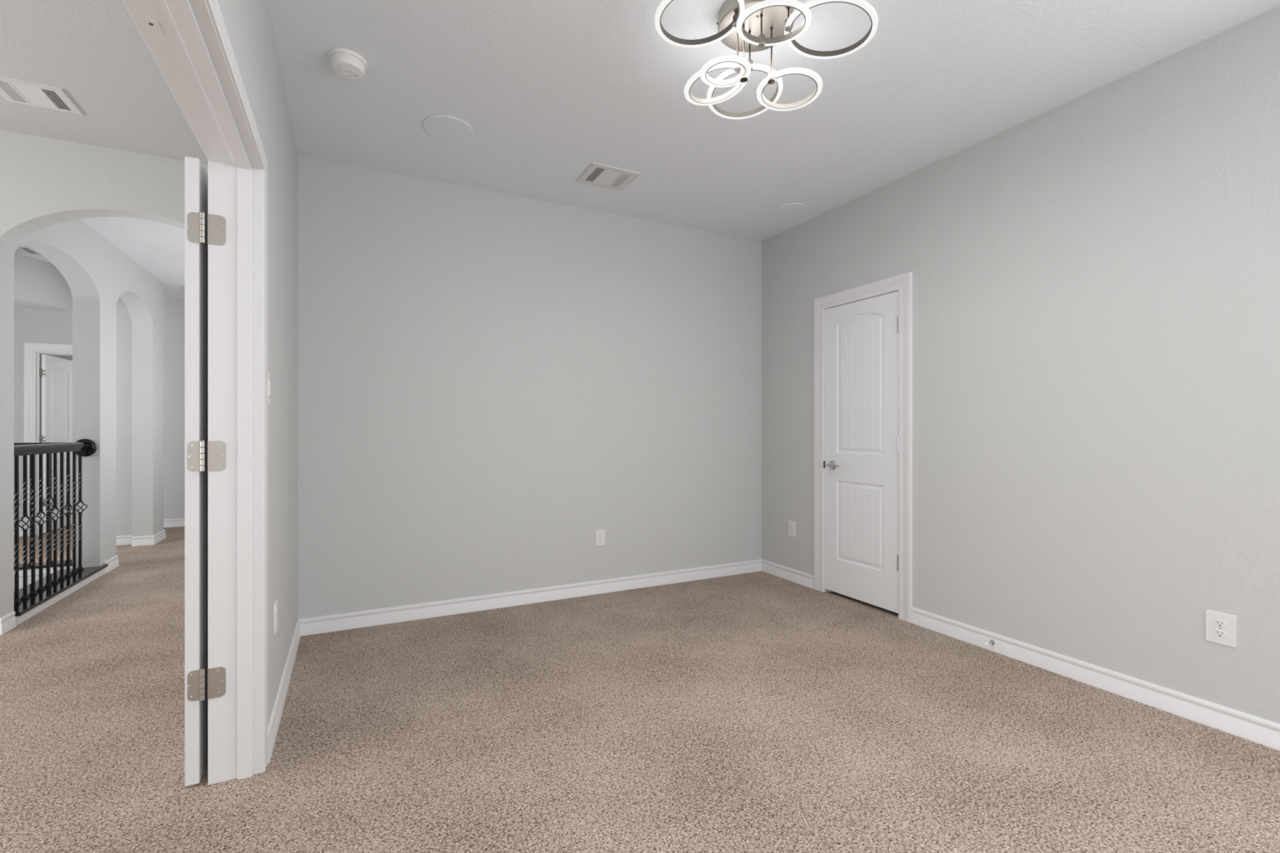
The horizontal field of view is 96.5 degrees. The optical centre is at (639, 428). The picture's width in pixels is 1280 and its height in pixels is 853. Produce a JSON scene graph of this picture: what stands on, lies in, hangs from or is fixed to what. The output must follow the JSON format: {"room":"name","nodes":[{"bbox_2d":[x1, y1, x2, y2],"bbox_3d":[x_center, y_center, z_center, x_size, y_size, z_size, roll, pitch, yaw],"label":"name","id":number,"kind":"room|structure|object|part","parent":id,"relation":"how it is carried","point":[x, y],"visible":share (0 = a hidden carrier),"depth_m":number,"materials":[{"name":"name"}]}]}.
{"room":"empty bedroom","nodes":[
{"label":"empty bedroom","id":0,"kind":"room"},
{"bbox_2d":[13,253,72,311],"bbox_3d":[-5.686,-1.365,4.938,0.305,0.408,1.369,0,0,-4],"label":"wall","id":1,"kind":"structure","parent":0,"point":[38,284],"depth_m":5.30,"materials":[{"name":"grey paint"}]},
{"bbox_2d":[49,355,72,360],"bbox_3d":[-7.826,-0.198,9.136,2.720,2.763,0.130,0,0,-27],"label":"wall","id":2,"kind":"structure","parent":0,"point":[68,357],"depth_m":8.63,"materials":[{"name":"grey paint"}]},
{"bbox_2d":[13,218,164,568],"bbox_3d":[-4.509,-0.198,4.744,0.165,2.763,3.063,0,0,-27],"label":"wall","id":3,"kind":"structure","parent":0,"point":[96,273],"depth_m":4.69,"materials":[{"name":"grey paint"}]},
{"bbox_2d":[103,555,119,573],"bbox_3d":[-4.490,1.137,4.756,0.150,0.094,0.300,0,0,-27],"label":"baseboard","id":4,"kind":"object","parent":3,"relation":"attached to","point":[113,562],"visible":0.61,"depth_m":4.79,"materials":[{"name":"white paint"}]},
{"bbox_2d":[131,529,165,546],"bbox_3d":[-5.109,1.137,5.947,0.180,0.094,0.406,0,0,-27],"label":"baseboard","id":5,"kind":"object","parent":3,"relation":"attached to","point":[155,539],"visible":0.84,"depth_m":5.79,"materials":[{"name":"white paint"}]},
{"bbox_2d":[13,297,184,528],"bbox_3d":[-5.946,-0.198,6.770,3.940,2.763,0.130,0,0,-27],"label":"wall","id":6,"kind":"structure","parent":0,"point":[30,325],"depth_m":6.83,"materials":[{"name":"grey paint"}]},
{"bbox_2d":[13,527,22,537],"bbox_3d":[-7.220,1.137,6.044,1.010,0.094,0.016,0,0,-27],"label":"baseboard","id":7,"kind":"structure","parent":6,"relation":"attached to","point":[20,531],"depth_m":6.26,"materials":[{"name":"white paint"}]},
{"bbox_2d":[23,342,72,536],"bbox_3d":[-6.361,0.117,6.551,0.976,2.133,0.149,0,0,-27],"label":"door frame","id":8,"kind":"structure","parent":6,"relation":"attached to","point":[32,351],"depth_m":6.31,"materials":[{"name":"white paint"}]},
{"bbox_2d":[40,354,72,533],"bbox_3d":[-6.816,0.172,6.687,0.046,1.995,0.733,0,0,-26],"label":"door","id":9,"kind":"structure","parent":6,"relation":"in","point":[55,373],"depth_m":6.62,"materials":[{"name":"white paint"}]},
{"bbox_3d":[-6.657,0.122,6.370,0.034,0.090,0.002,0,0,-27],"label":"hinge plate","id":10,"kind":"part","parent":9,"relation":"part of","materials":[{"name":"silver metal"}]},
{"bbox_3d":[-6.657,-0.623,6.370,0.034,0.090,0.002,0,0,-27],"label":"hinge plate","id":11,"kind":"part","parent":9,"relation":"part of","materials":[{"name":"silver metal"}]},
{"bbox_2d":[164,518,184,527],"bbox_3d":[-5.091,1.137,7.121,1.842,0.094,0.016,0,0,-27],"label":"baseboard","id":12,"kind":"structure","parent":6,"relation":"attached to","point":[180,522],"depth_m":6.86,"materials":[{"name":"white paint"}]},
{"bbox_2d":[17,216,184,299],"bbox_3d":[-5.782,-1.609,6.302,4.070,0.100,7.033,0,0,-27],"label":"ceiling","id":13,"kind":"structure","parent":0,"point":[158,247],"depth_m":4.84,"materials":[{"name":"white paint"}]},
{"bbox_2d":[14,245,42,255],"bbox_3d":[-5.416,-1.555,4.948,0.308,0.009,0.271,0,0,-27],"label":"ceiling vent","id":14,"kind":"structure","parent":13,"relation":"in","point":[20,249],"depth_m":5.00,"materials":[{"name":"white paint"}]},
{"bbox_2d":[0,0,208,164],"bbox_3d":[-2.654,-1.766,-0.023,3.942,0.100,6.855,0,0,-27],"label":"ceiling","id":15,"kind":"structure","parent":0,"point":[94,51],"depth_m":2.78,"materials":[{"name":"grey paint"}]},
{"bbox_2d":[0,75,84,115],"bbox_3d":[-3.114,-1.712,2.932,0.308,0.009,0.271,0,0,-27],"label":"ceiling vent","id":16,"kind":"object","parent":15,"relation":"in","point":[11,90],"visible":1,"depth_m":2.94,"materials":[{"name":"white metal"}]},
{"bbox_2d":[0,129,208,617],"bbox_3d":[-4.544,1.059,3.857,3.812,5.650,1.815,0,0,-27],"label":"wall","id":17,"kind":"structure","parent":0,"point":[45,181],"depth_m":3.39,"materials":[{"name":"grey paint"}]},
{"bbox_2d":[0,611,16,635],"bbox_3d":[-4.054,1.137,3.158,0.816,0.094,0.156,0,0,-27],"label":"baseboard","id":18,"kind":"structure","parent":17,"relation":"attached to","point":[7,622],"depth_m":3.33,"materials":[{"name":"white paint"}]},
{"bbox_2d":[115,296,132,536],"bbox_3d":[-5.429,-0.198,5.852,0.474,2.763,0.255,0,0,-27],"label":"wall","id":19,"kind":"structure","parent":0,"point":[123,320],"depth_m":5.80,"materials":[{"name":"grey paint"}]},
{"bbox_2d":[115,535,132,545],"bbox_3d":[-5.367,1.137,5.732,0.475,0.094,0.016,0,0,-27],"label":"baseboard","id":20,"kind":"structure","parent":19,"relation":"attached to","point":[121,540],"depth_m":5.79,"materials":[{"name":"white paint"}]},
{"bbox_2d":[217,0,297,724],"bbox_3d":[-0.770,-0.291,0.770,0.136,2.950,5.530,0,0,-27],"label":"wall","id":21,"kind":"structure","parent":0,"point":[248,23],"depth_m":2.43,"materials":[{"name":"grey paint"}]},
{"bbox_2d":[122,0,267,785],"bbox_3d":[-0.961,0.120,1.140,0.162,2.129,1.882,0,0,-27],"label":"door frame","id":22,"kind":"structure","parent":21,"relation":"attached to","point":[181,37],"depth_m":1.92,"materials":[{"name":"white paint"}]},
{"bbox_3d":[-1.074,-0.888,1.263,0.022,0.001,0.050,0,0,-27],"label":"catch plate","id":23,"kind":"part","parent":22,"relation":"part of","materials":[{"name":"white plastic"}]},
{"bbox_2d":[184,155,226,786],"bbox_3d":[-1.609,0.141,2.227,0.111,2.063,0.773,0,0,-27],"label":"door","id":24,"kind":"structure","parent":21,"relation":"in","point":[202,228],"depth_m":1.88,"materials":[{"name":"white paint"}]},
{"bbox_3d":[-1.468,0.847,1.879,0.033,0.100,0.002,0,0,-27],"label":"hinge plate","id":25,"kind":"part","parent":24,"relation":"part of","materials":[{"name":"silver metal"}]},
{"bbox_3d":[-1.468,0.092,1.879,0.033,0.100,0.002,0,0,-27],"label":"hinge plate","id":26,"kind":"part","parent":24,"relation":"part of","materials":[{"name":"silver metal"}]},
{"bbox_3d":[-1.468,-0.661,1.879,0.033,0.100,0.002,0,0,-27],"label":"hinge plate","id":27,"kind":"part","parent":24,"relation":"part of","materials":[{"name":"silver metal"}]},
{"bbox_3d":[-1.410,0.847,1.903,0.049,0.100,0.002,0,0,-27],"label":"hinge plate","id":28,"kind":"part","parent":24,"relation":"part of","materials":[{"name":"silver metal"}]},
{"bbox_3d":[-1.410,0.092,1.903,0.049,0.100,0.002,0,0,-27],"label":"hinge plate","id":29,"kind":"part","parent":24,"relation":"part of","materials":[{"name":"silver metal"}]},
{"bbox_3d":[-1.410,-0.661,1.903,0.049,0.100,0.002,0,0,-27],"label":"hinge plate","id":30,"kind":"part","parent":24,"relation":"part of","materials":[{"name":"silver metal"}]},
{"bbox_2d":[267,372,271,404],"bbox_3d":[-1.345,-0.146,2.067,0.010,0.118,0.072,0,0,-27],"label":"light switch","id":31,"kind":"object","parent":21,"relation":"attached to","point":[268,373],"visible":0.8,"depth_m":2.05,"materials":[{"name":"white plastic"}]},
{"bbox_2d":[274,600,278,634],"bbox_3d":[-1.457,0.754,2.289,0.009,0.118,0.073,0,0,-27],"label":"wall outlet","id":32,"kind":"object","parent":21,"relation":"attached to","point":[276,610],"visible":1,"depth_m":2.27,"materials":[{"name":"white plastic"}]},
{"bbox_2d":[267,619,300,763],"bbox_3d":[-1.631,1.137,2.640,0.016,0.094,1.396,0,0,-27],"label":"baseboard","id":33,"kind":"structure","parent":21,"relation":"attached to","point":[275,717],"depth_m":2.42,"materials":[{"name":"white paint"}]},
{"bbox_2d":[297,155,761,619],"bbox_3d":[-0.499,-0.198,4.068,3.598,2.763,0.130,0,0,-27],"label":"wall","id":34,"kind":"structure","parent":0,"point":[490,383],"depth_m":3.79,"materials":[{"name":"grey paint"}]},
{"bbox_2d":[298,559,761,635],"bbox_3d":[-0.465,1.137,4.003,3.327,0.094,0.016,0,0,-27],"label":"baseboard","id":35,"kind":"structure","parent":34,"relation":"attached to","point":[344,621],"depth_m":3.80,"materials":[{"name":"white paint"}]},
{"bbox_2d":[595,528,604,546],"bbox_3d":[-0.284,0.786,4.098,0.073,0.118,0.009,0,0,-27],"label":"wall outlet","id":36,"kind":"object","parent":34,"relation":"attached to","point":[599,534],"visible":1,"depth_m":4.09,"materials":[{"name":"white plastic"}]},
{"bbox_2d":[0,524,1279,852],"bbox_3d":[-2.322,1.284,4.148,8.300,0.200,14.000,0,0,-27],"label":"floor","id":37,"kind":"structure","parent":0,"point":[757,712],"depth_m":2.17,"materials":[{"name":"carpet"}]},
{"bbox_2d":[13,565,72,577],"bbox_3d":[-5.431,1.155,4.379,1.660,0.056,0.133,0,0,-27],"label":"curb","id":38,"kind":"object","parent":37,"relation":"on","point":[37,571],"depth_m":4.60,"materials":[{"name":"white paint"}]},
{"bbox_2d":[13,442,72,569],"bbox_3d":[-5.413,0.621,4.388,1.700,1.012,0.158,0,0,-27],"label":"stair railing","id":39,"kind":"object","parent":38,"relation":"on","point":[37,564],"visible":0.25,"depth_m":4.64,"materials":[{"name":"black metal"}]},
{"bbox_3d":[-5.414,0.148,4.389,1.700,0.067,0.062,0,0,-27],"label":"handrail","id":40,"kind":"part","parent":39,"relation":"part of","materials":[{"name":"black wood"}]},
{"bbox_3d":[-5.413,1.117,4.388,1.700,0.021,0.158,0,0,-27],"label":"board","id":41,"kind":"part","parent":39,"relation":"part of","materials":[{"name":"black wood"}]},
{"bbox_2d":[43,496,53,510],"bbox_3d":[-4.835,0.614,4.681,0.066,0.112,0.066,0,0,-9],"label":"basket","id":42,"kind":"object","parent":39,"relation":"on","point":[51,498],"depth_m":4.68,"materials":[{"name":"black metal"}]},
{"bbox_2d":[15,568,105,626],"bbox_3d":[-4.157,1.155,3.990,0.243,0.056,1.397,0,0,-27],"label":"curb","id":43,"kind":"object","parent":37,"relation":"on","point":[19,620],"visible":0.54,"depth_m":3.88,"materials":[{"name":"white paint"}]},
{"bbox_2d":[13,439,107,616],"bbox_3d":[-4.146,0.605,3.974,0.268,1.044,1.421,0,0,-27],"label":"stair railing","id":44,"kind":"object","parent":43,"relation":"on","point":[33,595],"visible":0.91,"depth_m":3.99,"materials":[{"name":"black metal"}]},
{"bbox_2d":[18,514,35,531],"bbox_3d":[-3.995,0.614,3.710,0.066,0.112,0.066,0,0,-9],"label":"basket","id":45,"kind":"object","parent":44,"relation":"on","point":[24,515],"depth_m":3.71,"materials":[{"name":"black metal"}]},
{"bbox_2d":[35,510,49,526],"bbox_3d":[-4.090,0.614,3.899,0.066,0.112,0.066,0,0,-9],"label":"basket","id":46,"kind":"object","parent":44,"relation":"on","point":[39,511],"depth_m":3.90,"materials":[{"name":"black metal"}]},
{"bbox_3d":[-4.112,0.141,3.942,0.062,0.067,1.333,0,0,-27],"label":"handrail","id":47,"kind":"part","parent":44,"relation":"part of","materials":[{"name":"black wood"}]},
{"bbox_2d":[49,506,63,522],"bbox_3d":[-4.185,0.614,4.087,0.066,0.112,0.066,0,0,-9],"label":"basket","id":48,"kind":"object","parent":44,"relation":"on","point":[54,507],"depth_m":4.08,"materials":[{"name":"black metal"}]},
{"bbox_3d":[-4.153,1.117,3.988,0.268,0.021,1.390,0,0,-27],"label":"board","id":49,"kind":"part","parent":44,"relation":"part of","materials":[{"name":"white wood"}]},
{"bbox_2d":[63,502,75,517],"bbox_3d":[-4.280,0.614,4.275,0.066,0.112,0.066,0,0,-9],"label":"basket","id":50,"kind":"object","parent":44,"relation":"on","point":[67,504],"depth_m":4.27,"materials":[{"name":"black metal"}]},
{"bbox_2d":[75,499,87,514],"bbox_3d":[-4.376,0.614,4.464,0.066,0.112,0.066,0,0,-9],"label":"basket","id":51,"kind":"object","parent":44,"relation":"on","point":[79,500],"depth_m":4.46,"materials":[{"name":"black metal"}]},
{"bbox_2d":[267,0,1279,241],"bbox_3d":[0.754,-1.609,1.603,3.608,0.100,5.680,0,0,-27],"label":"ceiling","id":52,"kind":"structure","parent":0,"point":[547,91],"depth_m":2.60,"materials":[{"name":"white paint"}]},
{"bbox_2d":[328,48,366,79],"bbox_3d":[-1.236,-1.533,2.414,0.146,0.052,0.146,0,0,-27],"label":"smoke detector","id":53,"kind":"object","parent":52,"relation":"attached to","point":[347,64],"visible":1,"depth_m":2.38,"materials":[{"name":"white plastic"}]},
{"bbox_2d":[422,115,473,141],"bbox_3d":[-0.995,-1.554,2.964,0.248,0.009,0.248,0,0,-27],"label":"cover plate","id":54,"kind":"object","parent":52,"relation":"attached to","point":[445,127],"visible":1,"depth_m":2.95,"materials":[{"name":"white paint"}]},
{"bbox_2d":[576,162,639,190],"bbox_3d":[-0.200,-1.555,3.534,0.308,0.009,0.271,0,0,-27],"label":"ceiling vent","id":55,"kind":"object","parent":52,"relation":"in","point":[597,174],"visible":1,"depth_m":3.52,"materials":[{"name":"white metal"}]},
{"bbox_2d":[654,0,878,119],"bbox_3d":[0.458,-1.419,2.051,0.686,0.281,0.658,0,0,38],"label":"ceiling light","id":56,"kind":"object","parent":52,"relation":"attached to","point":[748,26],"visible":1,"depth_m":2.11,"materials":[{"name":"silver metal"}]},
{"bbox_3d":[0.361,-1.429,2.114,0.010,0.155,0.010,0,0,-27],"label":"stem","id":57,"kind":"part","parent":56,"relation":"part of","materials":[{"name":"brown metal"}]},
{"bbox_3d":[0.381,-1.407,2.097,0.010,0.198,0.010,0,0,-27],"label":"stem","id":58,"kind":"part","parent":56,"relation":"part of","materials":[{"name":"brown metal"}]},
{"bbox_3d":[0.416,-1.445,2.166,0.010,0.123,0.010,0,0,-27],"label":"stem","id":59,"kind":"part","parent":56,"relation":"part of","materials":[{"name":"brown metal"}]},
{"bbox_3d":[0.443,-1.464,2.081,0.010,0.086,0.010,0,0,-27],"label":"stem","id":60,"kind":"part","parent":56,"relation":"part of","materials":[{"name":"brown metal"}]},
{"bbox_3d":[0.495,-1.419,2.148,0.010,0.174,0.010,0,0,-27],"label":"stem","id":61,"kind":"part","parent":56,"relation":"part of","materials":[{"name":"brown metal"}]},
{"bbox_3d":[0.532,-1.480,2.045,0.010,0.054,0.010,0,0,-27],"label":"stem","id":62,"kind":"part","parent":56,"relation":"part of","materials":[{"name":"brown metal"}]},
{"bbox_2d":[777,203,807,214],"bbox_3d":[1.077,-1.554,4.049,0.208,0.009,0.208,0,0,-27],"label":"cover plate","id":63,"kind":"object","parent":52,"relation":"attached to","point":[789,208],"visible":1,"depth_m":4.03,"materials":[{"name":"white paint"}]},
{"bbox_2d":[761,5,1279,724],"bbox_3d":[2.292,-0.198,2.386,0.135,2.763,5.650,0,0,-27],"label":"wall","id":64,"kind":"structure","parent":0,"point":[1096,275],"depth_m":2.62,"materials":[{"name":"grey paint"}]},
{"bbox_2d":[761,559,813,589],"bbox_3d":[1.147,1.137,4.483,0.016,0.094,0.614,0,0,-27],"label":"baseboard","id":65,"kind":"structure","parent":64,"relation":"attached to","point":[806,580],"depth_m":4.45,"materials":[{"name":"white paint"}]},
{"bbox_2d":[788,520,795,537],"bbox_3d":[1.178,0.779,4.430,0.009,0.118,0.073,0,0,-27],"label":"wall outlet","id":66,"kind":"object","parent":64,"relation":"attached to","point":[792,525],"visible":1,"depth_m":4.42,"materials":[{"name":"white plastic"}]},
{"bbox_2d":[823,291,898,613],"bbox_3d":[1.465,0.150,3.843,0.096,2.017,0.640,0,0,-27],"label":"door","id":67,"kind":"structure","parent":64,"relation":"in","point":[861,462],"depth_m":3.82,"materials":[{"name":"white paint"}]},
{"bbox_3d":[1.349,0.260,4.048,0.048,0.066,0.066,0,0,-27],"label":"handle","id":68,"kind":"part","parent":67,"relation":"part of","materials":[{"name":"silver metal"}]},
{"bbox_3d":[1.348,0.259,3.994,0.019,0.021,0.105,0,0,-30],"label":"lever","id":69,"kind":"part","parent":67,"relation":"part of","materials":[{"name":"silver metal"}]},
{"bbox_2d":[813,271,912,622],"bbox_3d":[1.529,0.115,3.874,0.153,2.139,0.815,0,0,-27],"label":"door frame","id":70,"kind":"structure","parent":64,"relation":"attached to","point":[903,283],"depth_m":3.55,"materials":[{"name":"white paint"}]},
{"bbox_2d":[911,607,1279,751],"bbox_3d":[2.548,1.137,1.714,0.016,0.094,3.958,0,0,-27],"label":"baseboard","id":71,"kind":"structure","parent":64,"relation":"attached to","point":[1264,732],"depth_m":2.54,"materials":[{"name":"white paint"}]},
{"bbox_2d":[983,640,995,645],"bbox_3d":[1.845,1.136,3.020,0.064,0.025,0.025,0,0,-27],"label":"door stop","id":72,"kind":"object","parent":71,"relation":"attached to","point":[992,642],"visible":1,"depth_m":3.02,"materials":[{"name":"silver metal"}]},
{"bbox_3d":[1.851,1.136,3.023,0.050,0.025,0.025,0,0,-27],"label":"post","id":73,"kind":"part","parent":72,"relation":"part of","materials":[{"name":"silver metal"}]},
{"bbox_2d":[1205,609,1235,647],"bbox_3d":[2.283,0.787,2.246,0.009,0.124,0.088,0,0,-27],"label":"wall outlet","id":74,"kind":"object","parent":64,"relation":"attached to","point":[1220,628],"visible":1,"depth_m":2.24,"materials":[{"name":"white plastic"}]},
{"bbox_2d":[1213,629,1226,638],"bbox_3d":[2.280,0.806,2.245,0.003,0.028,0.034,0,0,-27],"label":"receptacle","id":75,"kind":"object","parent":74,"relation":"attached to","point":[1218,633],"depth_m":2.24,"materials":[{"name":"white plastic"}]},
{"bbox_2d":[1213,619,1226,627],"bbox_3d":[2.280,0.767,2.245,0.003,0.028,0.034,0,0,-27],"label":"receptacle","id":76,"kind":"object","parent":74,"relation":"attached to","point":[1217,623],"depth_m":2.24,"materials":[{"name":"white plastic"}]}
]}

